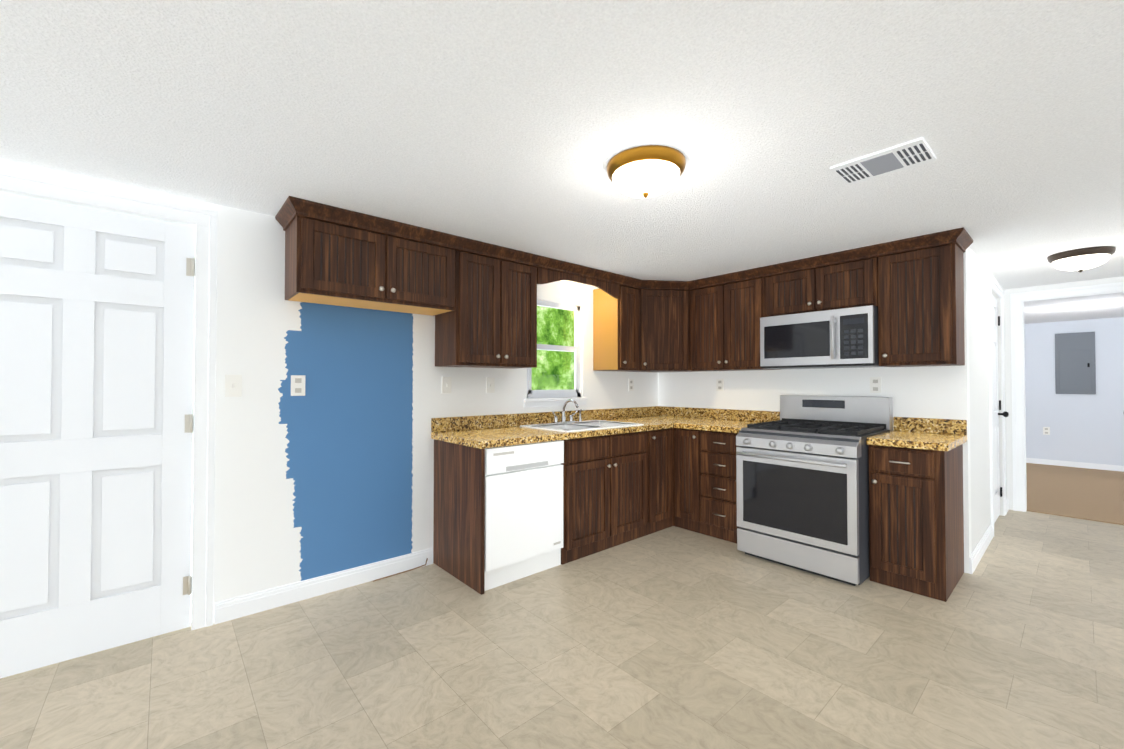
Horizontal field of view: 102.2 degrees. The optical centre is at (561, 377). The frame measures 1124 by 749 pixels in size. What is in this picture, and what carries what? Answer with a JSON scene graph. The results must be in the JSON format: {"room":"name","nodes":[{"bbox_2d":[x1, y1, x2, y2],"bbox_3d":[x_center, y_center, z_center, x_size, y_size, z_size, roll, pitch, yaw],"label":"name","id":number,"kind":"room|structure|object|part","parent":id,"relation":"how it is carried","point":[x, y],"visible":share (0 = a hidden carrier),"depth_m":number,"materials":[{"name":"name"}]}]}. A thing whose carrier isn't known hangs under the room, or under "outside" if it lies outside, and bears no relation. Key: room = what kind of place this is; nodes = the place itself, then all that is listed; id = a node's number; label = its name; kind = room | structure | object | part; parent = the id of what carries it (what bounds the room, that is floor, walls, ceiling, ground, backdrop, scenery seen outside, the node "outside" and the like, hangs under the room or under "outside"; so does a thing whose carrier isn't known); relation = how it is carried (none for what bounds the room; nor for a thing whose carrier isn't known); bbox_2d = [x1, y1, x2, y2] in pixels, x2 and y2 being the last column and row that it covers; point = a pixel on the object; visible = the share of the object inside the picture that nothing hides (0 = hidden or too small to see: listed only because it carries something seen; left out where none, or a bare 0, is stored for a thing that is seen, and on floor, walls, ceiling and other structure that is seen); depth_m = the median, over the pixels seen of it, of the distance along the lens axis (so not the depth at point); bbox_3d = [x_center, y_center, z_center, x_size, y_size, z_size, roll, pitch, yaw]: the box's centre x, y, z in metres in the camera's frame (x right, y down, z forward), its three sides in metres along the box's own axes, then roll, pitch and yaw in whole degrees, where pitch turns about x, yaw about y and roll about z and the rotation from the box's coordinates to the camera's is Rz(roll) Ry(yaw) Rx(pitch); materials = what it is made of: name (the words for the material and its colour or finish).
{"room":"kitchen","nodes":[
{"label":"kitchen","id":0,"kind":"room"},
{"bbox_2d":[0,159,658,628],"bbox_3d":[-1.343,0.187,2.793,6.400,2.160,0.100,1,-1,-41],"label":"wall","id":1,"kind":"structure","parent":0,"point":[330,471],"depth_m":2.65,"materials":[{"name":"white paint"}]},
{"bbox_2d":[0,193,194,677],"bbox_3d":[-2.157,0.238,2.015,0.804,2.020,0.110,1,-1,-41],"label":"entry door","id":2,"kind":"structure","parent":1,"relation":"in","point":[96,359],"depth_m":2.06,"materials":[{"name":"white wood"}]},
{"bbox_2d":[0,168,216,629],"bbox_3d":[-2.151,0.196,2.007,0.980,2.120,0.018,1,-1,-41],"label":"door frame","id":3,"kind":"structure","parent":1,"relation":"attached to","point":[204,220],"depth_m":2.29,"materials":[{"name":"white wood"}]},
{"bbox_2d":[225,375,241,396],"bbox_3d":[-1.726,0.041,2.382,0.072,0.116,0.014,1,-1,-41],"label":"light switch","id":4,"kind":"object","parent":1,"relation":"attached to","point":[233,385],"visible":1,"depth_m":2.38,"materials":[{"name":"white plastic"}]},
{"bbox_2d":[291,375,304,395],"bbox_3d":[-1.503,0.044,2.582,0.072,0.116,0.007,1,-1,-41],"label":"outlet","id":5,"kind":"object","parent":1,"relation":"attached to","point":[297,385],"visible":1,"depth_m":2.58,"materials":[{"name":"white plastic"}]},
{"bbox_2d":[214,548,432,624],"bbox_3d":[-2.299,1.202,1.867,3.760,0.105,0.014,1,-1,-41],"label":"baseboard","id":6,"kind":"structure","parent":1,"relation":"attached to","point":[242,606],"depth_m":2.62,"materials":[{"name":"white wood"}]},
{"bbox_2d":[283,197,458,315],"bbox_3d":[-1.114,-0.664,2.721,0.896,0.458,0.322,1,-1,-41],"label":"upper cabinet","id":7,"kind":"object","parent":1,"relation":"attached to","point":[334,256],"depth_m":2.54,"materials":[{"name":"brown wood"}]},
{"bbox_2d":[442,377,450,393],"bbox_3d":[-0.809,0.052,3.186,0.072,0.116,0.014,1,-1,-41],"label":"light switch","id":8,"kind":"object","parent":1,"relation":"attached to","point":[446,385],"visible":1,"depth_m":3.18,"materials":[{"name":"white plastic"}]},
{"bbox_2d":[435,236,542,368],"bbox_3d":[-0.525,-0.482,3.234,0.660,0.808,0.322,1,-1,-41],"label":"upper cabinet","id":9,"kind":"object","parent":1,"relation":"attached to","point":[477,299],"depth_m":3.08,"materials":[{"name":"brown wood"}]},
{"bbox_2d":[486,377,494,392],"bbox_3d":[-0.538,0.055,3.423,0.072,0.116,0.014,1,-1,-41],"label":"light switch","id":10,"kind":"object","parent":1,"relation":"attached to","point":[490,384],"visible":1,"depth_m":3.42,"materials":[{"name":"white plastic"}]},
{"bbox_2d":[431,407,658,430],"bbox_3d":[0.068,0.337,3.944,2.552,0.100,0.020,1,-1,-41],"label":"backsplash","id":11,"kind":"structure","parent":1,"relation":"attached to","point":[464,423],"depth_m":3.55,"materials":[{"name":"brown stone"}]},
{"bbox_2d":[527,300,580,398],"bbox_3d":[-0.079,-0.239,3.905,0.630,0.820,0.052,1,-1,-41],"label":"window","id":12,"kind":"structure","parent":1,"relation":"in","point":[575,391],"depth_m":3.96,"materials":[{"name":"white plastic"}]},
{"bbox_2d":[524,397,587,407],"bbox_3d":[-0.048,0.206,3.864,0.690,0.070,0.065,1,-1,-41],"label":"window sill","id":13,"kind":"structure","parent":1,"relation":"attached to","point":[541,402],"depth_m":3.80,"materials":[{"name":"white wood"}]},
{"bbox_2d":[591,274,642,371],"bbox_3d":[0.532,-0.470,4.135,0.341,0.808,0.359,1,-1,-41],"label":"upper cabinet","id":14,"kind":"object","parent":1,"relation":"attached to","point":[618,300],"depth_m":4.02,"materials":[{"name":"brown wood"}]},
{"bbox_2d":[628,379,633,390],"bbox_3d":[0.686,0.069,4.500,0.072,0.116,0.007,1,-1,-41],"label":"outlet","id":15,"kind":"object","parent":1,"relation":"attached to","point":[631,384],"visible":1,"depth_m":4.50,"materials":[{"name":"white plastic"}]},
{"bbox_2d":[643,280,686,371],"bbox_3d":[0.950,-0.467,4.356,0.697,0.808,0.578,1,-1,-41],"label":"upper cabinet","id":16,"kind":"object","parent":1,"relation":"attached to","point":[664,302],"depth_m":4.13,"materials":[{"name":"brown wood"}]},
{"bbox_3d":[0.535,-0.859,2.726,3.475,0.069,2.490,1,-1,-41],"label":"crown","id":17,"kind":"part","parent":16,"relation":"part of","materials":[{"name":"brown wood"}]},
{"bbox_2d":[0,510,1123,748],"bbox_3d":[1.047,1.292,1.681,8.750,0.080,4.900,1,-1,-41],"label":"floor","id":18,"kind":"structure","parent":0,"point":[674,638],"depth_m":1.98,"materials":[{"name":"tile"}]},
{"bbox_2d":[373,558,427,581],"bbox_3d":[-1.038,1.241,2.938,0.369,0.048,0.012,1,-1,-45],"label":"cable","id":19,"kind":"object","parent":18,"relation":"on","point":[401,572],"visible":0.98,"depth_m":2.93,"materials":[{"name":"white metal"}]},
{"bbox_2d":[484,440,563,590],"bbox_3d":[-0.421,0.846,3.096,0.612,0.850,0.626,1,-1,-41],"label":"dishwasher","id":20,"kind":"object","parent":18,"relation":"on","point":[523,510],"visible":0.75,"depth_m":2.84,"materials":[{"name":"white metal"}]},
{"bbox_2d":[523,431,650,564],"bbox_3d":[0.152,0.851,3.607,0.915,0.853,0.627,1,-1,-41],"label":"base cabinet","id":21,"kind":"object","parent":18,"relation":"on","point":[632,473],"depth_m":3.34,"materials":[{"name":"brown wood"}]},
{"bbox_2d":[431,419,674,450],"bbox_3d":[0.031,0.402,3.495,1.907,0.042,0.645,1,-1,-41],"label":"countertop","id":22,"kind":"structure","parent":21,"relation":"on","point":[486,437],"depth_m":3.06,"materials":[{"name":"brown stone"}]},
{"bbox_2d":[547,399,582,422],"bbox_3d":[0.085,0.274,3.754,0.355,0.201,0.204,1,-1,-41],"label":"faucet","id":23,"kind":"object","parent":22,"relation":"on","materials":[{"name":"silver metal"}]},
{"bbox_2d":[519,419,642,430],"bbox_3d":[0.167,0.461,3.614,0.840,0.176,0.550,1,-1,-41],"label":"sink","id":24,"kind":"object","parent":22,"relation":"in","point":[580,424],"depth_m":3.70,"materials":[{"name":"silver metal"}]},
{"bbox_2d":[651,431,666,533],"bbox_3d":[0.613,0.857,4.011,0.310,0.853,0.627,1,-1,-41],"label":"base cabinet","id":25,"kind":"object","parent":18,"relation":"on","point":[658,438],"depth_m":3.77,"materials":[{"name":"brown wood"}]},
{"bbox_2d":[679,427,698,532],"bbox_3d":[1.272,0.857,4.022,0.627,0.853,0.264,1,-1,-41],"label":"base cabinet","id":26,"kind":"object","parent":18,"relation":"on","point":[688,440],"depth_m":3.80,"materials":[{"name":"brown wood"}]},
{"bbox_2d":[699,431,738,543],"bbox_3d":[1.470,0.854,3.797,0.627,0.853,0.452,1,-1,-41],"label":"base cabinet","id":27,"kind":"object","parent":18,"relation":"on","point":[717,449],"depth_m":3.59,"materials":[{"name":"brown wood"}]},
{"bbox_2d":[639,415,753,434],"bbox_3d":[1.197,0.410,4.101,0.645,0.042,1.269,1,-1,-41],"label":"countertop","id":28,"kind":"structure","parent":27,"relation":"on","point":[732,426],"depth_m":3.86,"materials":[{"name":"brown stone"}]},
{"bbox_2d":[736,395,892,585],"bbox_3d":[1.783,0.705,3.227,0.875,1.135,0.760,1,-1,-41],"label":"range","id":29,"kind":"object","parent":18,"relation":"on","point":[802,471],"visible":1,"depth_m":2.98,"materials":[{"name":"grey metal"}]},
{"bbox_2d":[866,443,963,601],"bbox_3d":[2.263,0.842,2.891,0.627,0.853,0.369,1,-1,-41],"label":"base cabinet","id":30,"kind":"object","parent":18,"relation":"on","point":[916,516],"depth_m":2.69,"materials":[{"name":"brown wood"}]},
{"bbox_2d":[867,431,966,450],"bbox_3d":[2.263,0.394,2.884,0.645,0.042,0.392,1,-1,-41],"label":"countertop","id":31,"kind":"structure","parent":30,"relation":"on","point":[917,440],"depth_m":2.75,"materials":[{"name":"brown stone"}]},
{"bbox_2d":[0,0,1123,323],"bbox_3d":[2.495,-0.931,2.979,12.600,0.080,4.900,1,-1,-41],"label":"ceiling","id":32,"kind":"structure","parent":0,"point":[516,124],"depth_m":1.58,"materials":[{"name":"white paint"}]},
{"bbox_2d":[560,280,576,292],"bbox_3d":[0.051,-0.790,3.748,0.142,0.179,0.142,1,-1,-41],"label":"light","id":33,"kind":"object","parent":32,"relation":"attached to","point":[566,286],"visible":0.54,"depth_m":3.70,"materials":[{"name":"white"}]},
{"bbox_2d":[607,145,685,197],"bbox_3d":[0.356,-0.834,1.929,0.330,0.140,0.330,1,-1,-41],"label":"ceiling light","id":34,"kind":"object","parent":32,"relation":"attached to","point":[647,171],"visible":1,"depth_m":1.83,"materials":[{"name":"white glass"}]},
{"bbox_2d":[830,137,935,184],"bbox_3d":[1.347,-0.900,1.906,0.245,0.010,0.315,1,-1,-41],"label":"ceiling vent","id":35,"kind":"object","parent":32,"relation":"in","point":[910,154],"visible":0.98,"depth_m":1.88,"materials":[{"name":"white"}]},
{"bbox_2d":[1047,246,1115,272],"bbox_3d":[3.680,-0.817,3.218,0.320,0.140,0.320,1,-1,-41],"label":"light","id":36,"kind":"object","parent":32,"relation":"attached to","point":[1080,260],"visible":1,"depth_m":3.14,"materials":[{"name":"white glass"}]},
{"bbox_2d":[658,248,971,572],"bbox_3d":[1.868,0.202,3.907,0.100,2.160,2.455,1,-1,-41],"label":"wall","id":37,"kind":"structure","parent":0,"point":[938,392],"depth_m":3.44,"materials":[{"name":"white paint"}]},
{"bbox_2d":[716,379,723,390],"bbox_3d":[1.486,0.066,4.262,0.007,0.116,0.072,1,-1,-41],"label":"electrical outlet","id":38,"kind":"object","parent":37,"relation":"attached to","point":[719,384],"visible":1,"depth_m":4.26,"materials":[{"name":"white plastic"}]},
{"bbox_2d":[687,267,780,371],"bbox_3d":[1.476,-0.472,4.001,0.374,0.808,0.737,1,-1,-41],"label":"upper cabinet","id":39,"kind":"object","parent":37,"relation":"attached to","point":[725,311],"depth_m":3.88,"materials":[{"name":"brown wood"}]},
{"bbox_2d":[659,407,966,434],"bbox_3d":[1.827,0.336,3.857,0.020,0.100,2.429,1,-1,-41],"label":"backsplash","id":40,"kind":"structure","parent":37,"relation":"attached to","point":[936,426],"depth_m":3.87,"materials":[{"name":"brown stone"}]},
{"bbox_2d":[763,244,878,316],"bbox_3d":[1.992,-0.682,3.454,0.322,0.402,0.762,1,-1,-41],"label":"upper cabinet","id":41,"kind":"object","parent":37,"relation":"attached to","point":[847,278],"depth_m":3.30,"materials":[{"name":"brown wood"}]},
{"bbox_2d":[760,305,883,368],"bbox_3d":[1.944,-0.277,3.406,0.447,0.400,0.758,1,-1,-41],"label":"microwave","id":42,"kind":"object","parent":41,"relation":"attached to","point":[842,338],"visible":0.98,"depth_m":3.25,"materials":[{"name":"grey metal"}]},
{"bbox_2d":[870,377,881,392],"bbox_3d":[2.303,0.054,3.330,0.007,0.116,0.072,1,-1,-41],"label":"electrical outlet","id":43,"kind":"object","parent":37,"relation":"attached to","point":[875,385],"visible":1,"depth_m":3.33,"materials":[{"name":"white plastic"}]},
{"bbox_2d":[878,228,966,366],"bbox_3d":[2.377,-0.485,3.010,0.322,0.808,0.401,1,-1,-41],"label":"upper cabinet","id":44,"kind":"object","parent":37,"relation":"attached to","point":[921,308],"depth_m":2.89,"materials":[{"name":"brown wood"}]},
{"bbox_2d":[968,247,1006,551],"bbox_3d":[3.546,0.200,3.812,2.300,2.160,0.100,1,-1,-41],"label":"wall","id":45,"kind":"structure","parent":0,"point":[978,272],"depth_m":3.34,"materials":[{"name":"white paint"}]},
{"bbox_2d":[969,524,992,573],"bbox_3d":[3.047,1.221,3.284,1.070,0.105,0.014,1,-1,-41],"label":"baseboard","id":46,"kind":"structure","parent":45,"relation":"attached to","point":[977,554],"depth_m":3.18,"materials":[{"name":"white wood"}]},
{"bbox_2d":[988,275,1006,536],"bbox_3d":[3.819,0.227,3.971,0.950,2.110,0.018,1,-1,-41],"label":"door frame","id":47,"kind":"structure","parent":45,"relation":"attached to","point":[992,284],"depth_m":3.75,"materials":[{"name":"white wood"}]},
{"bbox_2d":[991,293,1008,522],"bbox_3d":[3.813,0.265,3.980,0.794,2.020,0.107,1,-1,-41],"label":"hall door","id":48,"kind":"structure","parent":45,"relation":"in","point":[996,414],"depth_m":4.13,"materials":[{"name":"white wood"}]},
{"bbox_2d":[1004,276,1123,509],"bbox_3d":[4.771,0.204,4.083,0.100,2.160,1.105,1,-1,-41],"label":"wall","id":49,"kind":"structure","parent":0,"point":[1008,386],"depth_m":4.44,"materials":[{"name":"white paint"}]},
{"bbox_2d":[1010,282,1123,511],"bbox_3d":[4.736,0.229,4.108,0.118,2.110,0.930,1,-1,-41],"label":"door frame","id":50,"kind":"structure","parent":49,"relation":"attached to","point":[1018,407],"depth_m":4.38,"materials":[{"name":"white wood"}]},
{"bbox_2d":[1024,317,1123,465],"bbox_3d":[7.625,0.237,6.593,0.100,2.160,2.760,1,-1,-41],"label":"wall","id":51,"kind":"structure","parent":0,"point":[1086,428],"depth_m":6.63,"materials":[{"name":"white paint"}]},
{"bbox_2d":[1043,427,1049,434],"bbox_3d":[7.320,0.801,6.850,0.007,0.116,0.072,1,-1,-41],"label":"outlet","id":52,"kind":"object","parent":51,"relation":"attached to","point":[1046,430],"visible":1,"depth_m":6.85,"materials":[{"name":"white plastic"}]},
{"bbox_2d":[1026,458,1123,471],"bbox_3d":[7.582,1.272,6.541,0.014,0.090,2.800,1,-1,-41],"label":"baseboard","id":53,"kind":"structure","parent":51,"relation":"attached to","point":[1077,464],"depth_m":6.62,"materials":[{"name":"white wood"}]},
{"bbox_2d":[1055,332,1095,393],"bbox_3d":[7.509,-0.212,6.637,0.021,0.900,0.390,1,-1,-41],"label":"electrical panel","id":54,"kind":"object","parent":51,"relation":"attached to","point":[1075,369],"visible":1,"depth_m":6.63,"materials":[{"name":"grey metal"}]},
{"bbox_2d":[1026,463,1123,524],"bbox_3d":[6.214,1.335,5.343,3.850,0.092,2.800,1,-1,-41],"label":"floor carpet","id":55,"kind":"object","parent":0,"point":[1085,493],"visible":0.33,"depth_m":5.08,"materials":[{"name":"beige carpet"}]},
{"label":"outside","id":56,"kind":"structure","parent":0,"visible":0},
{"bbox_2d":[192,246,573,456],"bbox_3d":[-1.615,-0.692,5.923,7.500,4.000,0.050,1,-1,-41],"label":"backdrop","id":57,"kind":"structure","parent":56,"point":[557,340],"depth_m":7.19,"materials":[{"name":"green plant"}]}
]}

